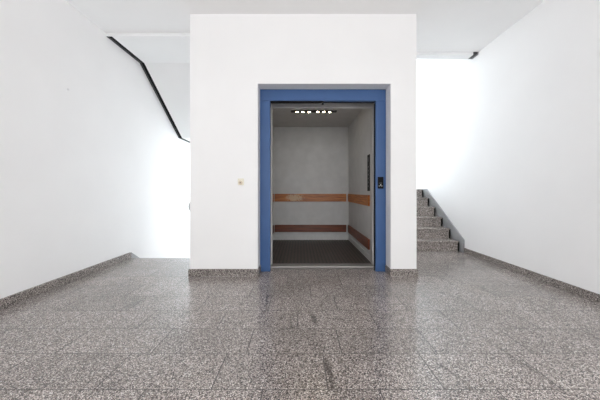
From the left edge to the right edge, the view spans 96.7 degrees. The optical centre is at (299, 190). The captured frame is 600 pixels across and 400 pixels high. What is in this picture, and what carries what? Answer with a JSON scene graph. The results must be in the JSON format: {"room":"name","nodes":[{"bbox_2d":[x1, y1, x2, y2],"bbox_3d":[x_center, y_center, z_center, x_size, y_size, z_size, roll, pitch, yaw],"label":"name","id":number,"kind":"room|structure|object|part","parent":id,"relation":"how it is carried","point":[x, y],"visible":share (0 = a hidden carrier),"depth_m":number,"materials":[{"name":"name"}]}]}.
{"room":"elevator lobby","nodes":[
{"label":"elevator lobby","id":0,"kind":"room"},
{"bbox_2d":[0,0,189,298],"bbox_3d":[-2.658,-1.225,2.500,0.200,6.950,11.000,0,0,0],"label":"wall","id":1,"kind":"structure","parent":0,"point":[96,171],"depth_m":3.05,"materials":[{"name":"paint"}]},
{"bbox_2d":[0,252,130,308],"bbox_3d":[-2.543,0.960,0.600,0.030,0.080,6.800,0,0,0],"label":"baseboard","id":2,"kind":"structure","parent":1,"relation":"attached to","point":[12,299],"depth_m":2.77,"materials":[{"name":"stone"}]},
{"bbox_2d":[106,36,189,142],"bbox_3d":[-2.521,-1.683,5.662,0.075,1.134,4.276,0,0,0],"label":"strip","id":3,"kind":"object","parent":1,"relation":"attached to","point":[111,38],"visible":0.31,"depth_m":4.56,"materials":[{"name":"black metal"}]},
{"bbox_2d":[106,33,189,140],"bbox_3d":[-1.926,-1.688,5.657,1.264,1.144,4.286,0,0,0],"label":"ceiling","id":4,"kind":"structure","parent":0,"point":[166,56],"depth_m":4.27,"materials":[{"name":"paint"}]},
{"bbox_2d":[0,251,599,399],"bbox_3d":[0.056,1.090,0.815,5.228,0.180,7.230,0,0,0],"label":"floor","id":5,"kind":"structure","parent":0,"point":[466,327],"depth_m":1.83,"materials":[{"name":"stone"}]},
{"bbox_2d":[417,189,464,252],"bbox_3d":[2.021,0.476,6.062,1.299,1.047,3.475,0,0,0],"label":"staircase","id":6,"kind":"structure","parent":5,"relation":"on","point":[431,233],"depth_m":4.69,"materials":[{"name":"stone"}]},
{"bbox_2d":[190,14,416,268],"bbox_3d":[0.038,-0.630,3.317,2.665,3.260,0.360,0,0,0],"label":"wall","id":7,"kind":"structure","parent":0,"point":[230,54],"depth_m":3.14,"materials":[{"name":"paint"}]},
{"bbox_2d":[188,265,260,275],"bbox_3d":[-0.897,0.958,3.546,0.824,0.084,0.848,0,0,0],"label":"baseboard","id":8,"kind":"structure","parent":7,"relation":"attached to","point":[191,272],"depth_m":3.12,"materials":[{"name":"stone"}]},
{"bbox_2d":[238,178,243,184],"bbox_3d":[-0.695,-0.108,3.126,0.072,0.078,0.022,0,0,0],"label":"switch","id":9,"kind":"object","parent":7,"relation":"attached to","point":[240,180],"visible":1,"depth_m":3.13,"materials":[{"name":"beige plastic"}]},
{"bbox_2d":[271,103,373,267],"bbox_3d":[0.230,-0.143,4.503,1.620,2.406,1.935,0,0,0],"label":"car","id":10,"kind":"object","parent":7,"relation":"in","point":[322,156],"visible":0.88,"depth_m":5.36,"materials":[{"name":"grey metal"}]},
{"bbox_3d":[-0.464,-0.153,3.655,0.172,2.306,0.070,0,0,0],"label":"post","id":11,"kind":"part","parent":10,"relation":"part of","materials":[{"name":"metal"}]},
{"bbox_3d":[-0.539,-0.210,5.421,0.022,2.191,0.022,0,0,0],"label":"corner trim","id":12,"kind":"part","parent":10,"relation":"part of","materials":[{"name":"metal"}]},
{"bbox_3d":[0.223,0.941,5.436,1.545,0.111,0.008,0,0,0],"label":"kick plate","id":13,"kind":"part","parent":10,"relation":"part of","materials":[{"name":"grey metal"}]},
{"bbox_3d":[0.223,-0.153,5.455,1.605,2.306,0.030,0,0,0],"label":"panel","id":14,"kind":"part","parent":10,"relation":"part of","materials":[{"name":"grey metal"}]},
{"bbox_2d":[291,110,336,112],"bbox_3d":[0.225,-1.299,4.360,0.750,0.014,0.080,0,0,0],"label":"light fixture","id":15,"kind":"object","parent":10,"relation":"attached to","point":[292,111],"depth_m":4.33,"materials":[{"name":"white plastic"}]},
{"bbox_3d":[0.223,-1.326,4.545,1.605,0.040,1.850,0,0,0],"label":"ceiling panel","id":16,"kind":"part","parent":10,"relation":"part of","materials":[{"name":"grey metal"}]},
{"bbox_3d":[0.275,1.024,3.603,1.530,0.053,0.135,0,0,0],"label":"car sill","id":17,"kind":"part","parent":10,"relation":"part of","materials":[{"name":"metal"}]},
{"bbox_3d":[0.985,-0.210,5.426,0.020,2.191,0.012,0,0,0],"label":"corner trim","id":18,"kind":"part","parent":10,"relation":"part of","materials":[{"name":"metal"}]},
{"bbox_3d":[0.991,0.956,4.586,0.008,0.081,1.692,0,0,0],"label":"kick plate","id":19,"kind":"part","parent":10,"relation":"part of","materials":[{"name":"grey metal"}]},
{"bbox_3d":[1.010,-0.153,4.530,0.030,2.306,1.820,0,0,0],"label":"panel","id":20,"kind":"part","parent":10,"relation":"part of","materials":[{"name":"grey metal"}]},
{"bbox_3d":[0.985,-0.260,3.810,0.016,0.520,0.130,0,0,0],"label":"control panel","id":21,"kind":"part","parent":10,"relation":"part of","materials":[{"name":"black plastic"}]},
{"bbox_3d":[0.988,-0.148,3.680,0.014,2.296,0.120,0,0,0],"label":"post","id":22,"kind":"part","parent":10,"relation":"part of","materials":[{"name":"metal"}]},
{"bbox_2d":[260,89,385,271],"bbox_3d":[0.285,-0.105,3.389,1.562,2.311,0.163,0,0,0],"label":"door frame","id":23,"kind":"structure","parent":7,"relation":"attached to","point":[267,96],"depth_m":3.31,"materials":[{"name":"blue paint"}]},
{"bbox_3d":[0.285,1.024,3.438,1.550,0.051,0.065,0,0,0],"label":"sill","id":24,"kind":"part","parent":23,"relation":"part of","materials":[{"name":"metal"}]},
{"bbox_2d":[378,177,382,188],"bbox_3d":[0.998,-0.102,3.297,0.071,0.145,0.019,0,0,0],"label":"panel","id":25,"kind":"object","parent":23,"relation":"attached to","point":[380,179],"visible":1,"depth_m":3.29,"materials":[{"name":"black plastic"}]},
{"bbox_2d":[257,83,390,268],"bbox_3d":[0.285,-0.172,3.221,1.570,2.187,0.171,0,0,0],"label":"trim","id":26,"kind":"structure","parent":7,"relation":"attached to","point":[387,86],"depth_m":3.19,"materials":[{"name":"paint"}]},
{"bbox_2d":[385,265,417,275],"bbox_3d":[1.220,0.958,3.751,0.331,0.084,1.258,0,0,0],"label":"baseboard","id":27,"kind":"structure","parent":7,"relation":"attached to","point":[391,272],"depth_m":3.12,"materials":[{"name":"stone"}]},
{"bbox_2d":[66,0,543,51],"bbox_3d":[0.056,-2.171,0.597,5.228,0.178,6.794,0,0,0],"label":"ceiling","id":28,"kind":"structure","parent":0,"point":[442,25],"depth_m":3.11,"materials":[{"name":"paint"}]},
{"bbox_2d":[417,52,472,58],"bbox_3d":[1.983,-2.846,5.897,1.224,1.613,3.806,0,0,0],"label":"ceiling","id":29,"kind":"structure","parent":0,"point":[420,55],"depth_m":4.01,"materials":[{"name":"paint"}]},
{"bbox_2d":[417,0,599,293],"bbox_3d":[2.770,-1.225,2.500,0.200,6.950,11.000,0,0,0],"label":"wall","id":30,"kind":"structure","parent":0,"point":[508,135],"depth_m":3.16,"materials":[{"name":"paint"}]},
{"bbox_2d":[469,52,477,58],"bbox_3d":[2.632,-2.807,5.895,0.075,1.531,3.810,0,0,0],"label":"strip","id":31,"kind":"object","parent":30,"relation":"attached to","point":[475,54],"visible":0.19,"depth_m":4.03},
{"bbox_2d":[464,248,599,303],"bbox_3d":[2.663,0.960,0.760,0.015,0.080,7.120,0,0,0],"label":"baseboard","id":32,"kind":"structure","parent":30,"relation":"attached to","point":[581,292],"depth_m":2.93,"materials":[{"name":"stone"}]}
]}

